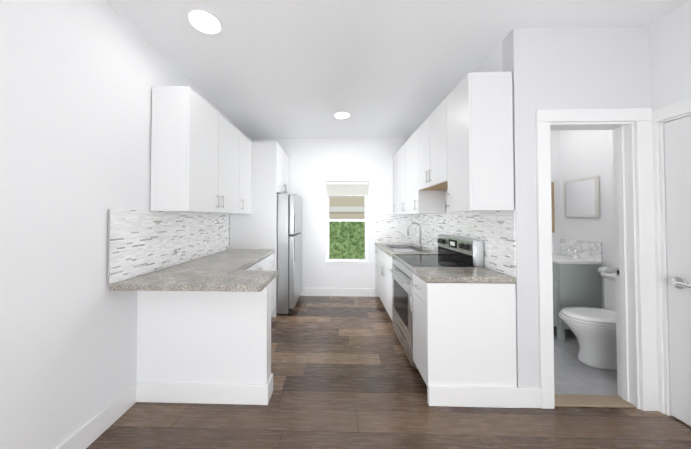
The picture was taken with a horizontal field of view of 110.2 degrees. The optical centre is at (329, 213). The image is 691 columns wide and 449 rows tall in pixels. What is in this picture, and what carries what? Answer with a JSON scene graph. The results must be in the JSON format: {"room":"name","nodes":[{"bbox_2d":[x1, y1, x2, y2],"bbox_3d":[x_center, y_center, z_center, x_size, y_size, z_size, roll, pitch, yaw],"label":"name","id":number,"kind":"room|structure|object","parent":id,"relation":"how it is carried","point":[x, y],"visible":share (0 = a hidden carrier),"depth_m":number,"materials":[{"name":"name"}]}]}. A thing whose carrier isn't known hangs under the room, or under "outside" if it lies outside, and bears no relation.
{"room":"kitchen","nodes":[
{"label":"kitchen","id":0,"kind":"room"},
{"bbox_2d":[0,0,251,448],"bbox_3d":[-1.527,-0.001,0.976,0.120,2.770,6.790,0,-1,2],"label":"wall","id":1,"kind":"structure","parent":0,"point":[80,80],"depth_m":1.33,"materials":[{"name":"white paint"}]},
{"bbox_2d":[55,384,138,448],"bbox_3d":[-1.494,1.293,-0.262,0.018,0.140,4.120,0,-1,2],"label":"baseboard","id":2,"kind":"structure","parent":1,"relation":"attached to","point":[91,431],"depth_m":1.52,"materials":[{"name":"white wood"}]},
{"bbox_2d":[107,209,228,284],"bbox_3d":[-1.417,0.233,2.449,0.012,0.489,1.761,0,-1,2],"label":"backsplash","id":3,"kind":"structure","parent":1,"relation":"attached to","point":[139,242],"depth_m":2.00,"materials":[{"name":"tile"}]},
{"bbox_2d":[185,226,189,237],"bbox_3d":[-1.411,0.185,2.395,0.006,0.115,0.070,0,-1,2],"label":"electrical outlet plate","id":4,"kind":"object","parent":3,"relation":"attached to","point":[187,231],"visible":1,"depth_m":2.39,"materials":[{"name":"white plastic"}]},
{"bbox_2d":[151,86,242,213],"bbox_3d":[-1.259,-0.512,2.422,0.308,1.000,1.000,0,-1,2],"label":"upper cabinet","id":5,"kind":"object","parent":1,"relation":"attached to","point":[201,154],"depth_m":1.96,"materials":[{"name":"white wood"}]},
{"bbox_2d":[243,134,251,213],"bbox_3d":[-1.238,-0.500,3.130,0.308,1.000,0.416,0,-1,2],"label":"upper cabinet","id":6,"kind":"object","parent":1,"relation":"attached to","point":[247,144],"depth_m":3.18,"materials":[{"name":"white wood"}]},
{"bbox_2d":[136,282,270,384],"bbox_3d":[-0.951,0.956,1.849,0.980,0.885,0.120,0,-1,2],"label":"base cabinet","id":7,"kind":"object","parent":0,"point":[219,337],"depth_m":1.79,"materials":[{"name":"white paint"}]},
{"bbox_2d":[135,380,270,404],"bbox_3d":[-0.930,1.327,1.775,0.965,0.140,0.021,0,-1,2],"label":"baseboard","id":8,"kind":"structure","parent":7,"relation":"attached to","point":[158,392],"depth_m":1.77,"materials":[{"name":"white wood"}]},
{"bbox_2d":[252,137,408,296],"bbox_3d":[0.111,0.054,4.264,2.900,2.770,0.120,0,-1,2],"label":"wall","id":9,"kind":"structure","parent":0,"point":[313,162],"depth_m":4.21,"materials":[{"name":"white paint"}]},
{"bbox_2d":[304,288,374,296],"bbox_3d":[0.174,1.367,4.173,1.230,0.140,0.015,0,-1,2],"label":"baseboard","id":10,"kind":"structure","parent":9,"relation":"attached to","point":[352,292],"depth_m":4.16,"materials":[{"name":"white wood"}]},
{"bbox_2d":[325,262,368,263],"bbox_3d":[0.310,0.866,4.200,0.758,0.024,0.076,0,-1,2],"label":"window sill","id":11,"kind":"structure","parent":9,"relation":"attached to","point":[346,262],"depth_m":4.18,"materials":[{"name":"white wood"}]},
{"bbox_2d":[326,182,368,261],"bbox_3d":[0.311,0.159,4.276,0.760,1.440,0.050,0,-1,2],"label":"window","id":12,"kind":"structure","parent":9,"relation":"in","point":[366,221],"depth_m":4.25,"materials":[{"name":"white plastic"}]},
{"bbox_2d":[326,182,367,216],"bbox_3d":[0.310,-0.245,4.235,0.740,0.626,0.036,0,-1,2],"label":"window shade","id":13,"kind":"object","parent":12,"relation":"attached to","point":[346,188],"visible":0.98,"depth_m":4.23,"materials":[{"name":"white fabric"}]},
{"bbox_2d":[376,214,411,242],"bbox_3d":[1.118,0.262,4.164,0.618,0.489,0.010,0,-1,2],"label":"backsplash","id":14,"kind":"structure","parent":9,"relation":"attached to","point":[391,228],"depth_m":4.16,"materials":[{"name":"tile"}]},
{"bbox_2d":[86,296,690,448],"bbox_3d":[0.422,1.433,0.894,4.020,0.100,6.790,0,-1,2],"label":"floor","id":15,"kind":"structure","parent":0,"point":[346,375],"depth_m":1.66,"materials":[{"name":"brown wood"}]},
{"bbox_2d":[229,141,288,316],"bbox_3d":[-1.028,0.221,3.777,0.688,2.420,0.905,0,-1,2],"label":"tall cabinet","id":16,"kind":"object","parent":15,"relation":"on","point":[256,228],"visible":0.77,"depth_m":3.33,"materials":[{"name":"white wood"}]},
{"bbox_2d":[266,281,273,312],"bbox_3d":[-1.078,0.977,3.100,0.628,0.885,0.416,0,-1,2],"label":"base cabinet","id":17,"kind":"object","parent":15,"relation":"on","point":[272,282],"depth_m":3.21,"materials":[{"name":"white wood"}]},
{"bbox_2d":[110,249,277,291],"bbox_3d":[-0.912,0.498,2.433,0.998,0.040,1.756,0,-1,2],"label":"countertop","id":18,"kind":"structure","parent":17,"relation":"on","point":[232,270],"depth_m":1.81,"materials":[{"name":"grey stone"}]},
{"bbox_2d":[276,194,301,314],"bbox_3d":[-0.914,0.580,3.760,0.871,1.700,0.780,0,-1,2],"label":"fridge","id":19,"kind":"object","parent":15,"relation":"on","point":[289,256],"visible":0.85,"depth_m":3.37,"materials":[{"name":"metal"}]},
{"bbox_2d":[375,246,378,295],"bbox_3d":[1.105,0.992,3.981,0.633,0.885,0.346,0,-1,2],"label":"base cabinet","id":20,"kind":"object","parent":15,"relation":"on","point":[376,247],"depth_m":3.94,"materials":[{"name":"white wood"}]},
{"bbox_2d":[379,250,410,321],"bbox_3d":[1.086,0.981,3.346,0.633,0.885,0.925,0,-1,2],"label":"base cabinet","id":21,"kind":"object","parent":15,"relation":"on","point":[385,260],"depth_m":3.23,"materials":[{"name":"white wood"}]},
{"bbox_2d":[375,243,437,257],"bbox_3d":[1.086,0.517,3.525,0.643,0.040,1.273,0,-1,2],"label":"countertop","id":22,"kind":"structure","parent":21,"relation":"on","point":[382,246],"depth_m":3.39,"materials":[{"name":"grey stone"}]},
{"bbox_2d":[387,246,434,253],"bbox_3d":[1.074,0.592,3.395,0.463,0.205,0.735,0,-1,2],"label":"sink","id":23,"kind":"object","parent":22,"relation":"in","point":[414,249],"depth_m":3.44,"materials":[{"name":"silver metal"}]},
{"bbox_2d":[407,222,421,245],"bbox_3d":[1.205,0.306,3.435,0.210,0.369,0.129,0,-1,2],"label":"faucet","id":24,"kind":"object","parent":22,"relation":"on","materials":[{"name":"silver metal"}]},
{"bbox_2d":[388,234,483,369],"bbox_3d":[1.030,0.827,2.502,0.694,1.165,0.752,0,-1,2],"label":"range","id":25,"kind":"object","parent":15,"relation":"on","point":[455,251],"visible":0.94,"depth_m":2.38,"materials":[{"name":"metal"}]},
{"bbox_2d":[411,270,516,404],"bbox_3d":[1.044,0.958,1.936,0.633,0.885,0.360,0,-1,2],"label":"base cabinet","id":26,"kind":"object","parent":15,"relation":"on","point":[464,326],"depth_m":1.76,"materials":[{"name":"white wood"}]},
{"bbox_2d":[411,267,514,281],"bbox_3d":[1.039,0.490,1.941,0.643,0.040,0.366,0,-1,2],"label":"countertop","id":27,"kind":"structure","parent":26,"relation":"on","point":[429,274],"depth_m":1.84,"materials":[{"name":"grey stone"}]},
{"bbox_2d":[105,0,689,137],"bbox_3d":[0.742,-1.437,0.933,4.660,0.100,6.790,0,-1,2],"label":"ceiling","id":28,"kind":"structure","parent":0,"point":[304,68],"depth_m":2.00,"materials":[{"name":"white paint"}]},
{"bbox_2d":[187,8,221,34],"bbox_3d":[-0.891,-1.369,1.726,0.224,0.010,0.224,0,-1,2],"label":"recessed light","id":29,"kind":"object","parent":28,"relation":"in","point":[204,21],"visible":1,"depth_m":1.71,"materials":[{"name":"white plastic"}]},
{"bbox_2d":[334,111,349,118],"bbox_3d":[0.172,-1.343,3.295,0.224,0.010,0.224,0,-1,2],"label":"recessed light","id":30,"kind":"object","parent":28,"relation":"in","point":[341,115],"visible":0.96,"depth_m":3.29,"materials":[{"name":"white plastic"}]},
{"bbox_2d":[414,28,535,386],"bbox_3d":[1.468,0.032,2.958,0.130,2.770,2.390,0,-1,2],"label":"wall","id":31,"kind":"structure","parent":0,"point":[513,54],"depth_m":1.77,"materials":[{"name":"white paint"}]},
{"bbox_2d":[393,152,396,214],"bbox_3d":[1.265,-0.500,4.065,0.318,1.030,0.215,0,-1,2],"label":"upper cabinet","id":32,"kind":"object","parent":31,"relation":"attached to","point":[395,155],"depth_m":4.02,"materials":[{"name":"white wood"}]},
{"bbox_2d":[397,144,404,213],"bbox_3d":[1.254,-0.506,3.693,0.318,1.030,0.530,0,-1,2],"label":"upper cabinet","id":33,"kind":"object","parent":31,"relation":"attached to","point":[401,152],"depth_m":3.65,"materials":[{"name":"white wood"}]},
{"bbox_2d":[405,130,444,213],"bbox_3d":[1.238,-0.515,3.163,0.318,1.030,0.530,0,-1,2],"label":"upper cabinet","id":34,"kind":"object","parent":31,"relation":"attached to","point":[416,202],"depth_m":3.04,"materials":[{"name":"white wood"}]},
{"bbox_2d":[417,99,444,191],"bbox_3d":[1.219,-0.666,2.521,0.318,0.750,0.760,0,-1,2],"label":"upper cabinet","id":35,"kind":"object","parent":31,"relation":"attached to","point":[431,133],"depth_m":2.50,"materials":[{"name":"white wood"}]},
{"bbox_2d":[412,210,515,276],"bbox_3d":[1.397,0.241,2.958,0.010,0.489,2.384,0,-1,2],"label":"backsplash","id":36,"kind":"structure","parent":31,"relation":"attached to","point":[500,254],"depth_m":2.15,"materials":[{"name":"tile"}]},
{"bbox_2d":[494,224,499,237],"bbox_3d":[1.359,0.143,1.954,0.006,0.115,0.070,0,-1,2],"label":"electrical outlet plate","id":37,"kind":"object","parent":36,"relation":"attached to","point":[496,230],"visible":1,"depth_m":1.95,"materials":[{"name":"white plastic"}]},
{"bbox_2d":[445,72,513,211],"bbox_3d":[1.202,-0.535,1.960,0.318,1.030,0.358,0,-1,2],"label":"upper cabinet","id":38,"kind":"object","parent":31,"relation":"attached to","point":[458,144],"depth_m":1.79,"materials":[{"name":"white wood"}]},
{"bbox_2d":[553,326,617,395],"bbox_3d":[2.316,1.460,2.504,1.610,0.100,1.520,0,-1,2],"label":"floor","id":39,"kind":"structure","parent":0,"point":[573,375],"depth_m":2.10,"materials":[{"name":"grey tile"}]},
{"bbox_2d":[552,239,601,340],"bbox_3d":[2.767,0.871,2.891,0.482,1.090,0.486,0,-1,2],"label":"bathroom vanity","id":40,"kind":"object","parent":39,"relation":"on","point":[576,264],"visible":0.46,"depth_m":2.67,"materials":[{"name":"painted wood"},{"name":"marble"}]},
{"bbox_2d":[558,273,616,369],"bbox_3d":[2.597,1.005,2.263,0.780,0.800,0.420,0,-1,2],"label":"toilet","id":41,"kind":"object","parent":39,"relation":"on","point":[593,329],"visible":0.5,"depth_m":2.19,"materials":[{"name":"white ceramic"}]},
{"bbox_2d":[554,394,636,407],"bbox_3d":[1.914,1.391,1.786,0.578,0.012,0.110,0,-1,2],"label":"threshold","id":42,"kind":"object","parent":39,"relation":"on","point":[609,401],"visible":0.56,"depth_m":1.77,"materials":[{"name":"beige wood"}]},
{"bbox_2d":[532,24,651,386],"bbox_3d":[1.919,0.013,1.804,0.840,2.770,0.130,0,-1,2],"label":"wall","id":43,"kind":"structure","parent":0,"point":[573,67],"depth_m":1.77,"materials":[{"name":"white paint"}]},
{"bbox_2d":[428,385,540,407],"bbox_3d":[1.119,1.327,1.741,0.795,0.140,0.019,0,-1,2],"label":"baseboard","id":44,"kind":"structure","parent":43,"relation":"attached to","point":[451,396],"depth_m":1.73,"materials":[{"name":"white wood"}]},
{"bbox_2d":[551,182,554,232],"bbox_3d":[2.919,-0.080,3.145,0.030,0.660,0.011,0,-1,2],"label":"trim","id":45,"kind":"structure","parent":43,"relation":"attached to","point":[552,204],"depth_m":3.14,"materials":[{"name":"beige wood"}]},
{"bbox_2d":[564,176,599,216],"bbox_3d":[2.997,-0.185,2.871,0.024,0.460,0.400,0,-1,2],"label":"bathroom mirror","id":46,"kind":"object","parent":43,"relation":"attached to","point":[581,197],"visible":1,"depth_m":2.84,"materials":[{"name":"white mirror"}]},
{"bbox_2d":[536,108,657,410],"bbox_3d":[1.924,0.320,1.804,0.810,2.155,0.156,0,-1,2],"label":"door frame","id":47,"kind":"structure","parent":43,"relation":"attached to","point":[633,209],"depth_m":1.74,"materials":[{"name":"white wood"}]},
{"bbox_2d":[598,267,614,272],"bbox_3d":[2.944,0.610,2.531,0.111,0.076,0.117,0,-1,2],"label":"toilet paper holder","id":48,"kind":"object","parent":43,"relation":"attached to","point":[604,270],"visible":0.58,"depth_m":2.53,"materials":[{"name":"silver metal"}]},
{"bbox_2d":[652,0,690,392],"bbox_3d":[2.350,-0.023,-0.339,0.150,2.770,4.390,0,-1,2],"label":"wall","id":49,"kind":"structure","parent":0,"point":[671,34],"depth_m":1.64,"materials":[{"name":"white paint"}]},
{"bbox_2d":[651,98,690,415],"bbox_3d":[2.374,0.321,1.269,0.138,2.135,0.917,0,-1,2],"label":"trim","id":50,"kind":"structure","parent":49,"relation":"attached to","point":[679,109],"depth_m":1.69,"materials":[{"name":"white wood"}]},
{"bbox_2d":[664,116,690,425],"bbox_3d":[2.324,0.370,1.296,0.094,2.018,0.756,0,-1,2],"label":"closet door","id":51,"kind":"structure","parent":49,"relation":"in","point":[677,141],"depth_m":1.61,"materials":[{"name":"white paint"}]},
{"label":"outside","id":52,"kind":"structure","parent":0,"visible":0},
{"bbox_3d":[1.115,1.800,6.386,18.000,0.050,4.220,0,-1,2],"label":"ground","id":53,"kind":"structure","parent":52,"visible":0},
{"bbox_2d":[329,196,364,218],"bbox_3d":[1.179,-1.339,8.573,18.000,6.300,0.050,0,-1,2],"label":"building","id":54,"kind":"structure","parent":53,"relation":"on","point":[354,206],"depth_m":8.54,"materials":[{"name":"beige"}]},
{"bbox_2d":[329,222,364,258],"bbox_3d":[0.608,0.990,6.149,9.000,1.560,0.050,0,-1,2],"label":"hedge","id":55,"kind":"object","parent":53,"relation":"on","point":[344,246],"depth_m":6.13,"materials":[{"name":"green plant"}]}
]}

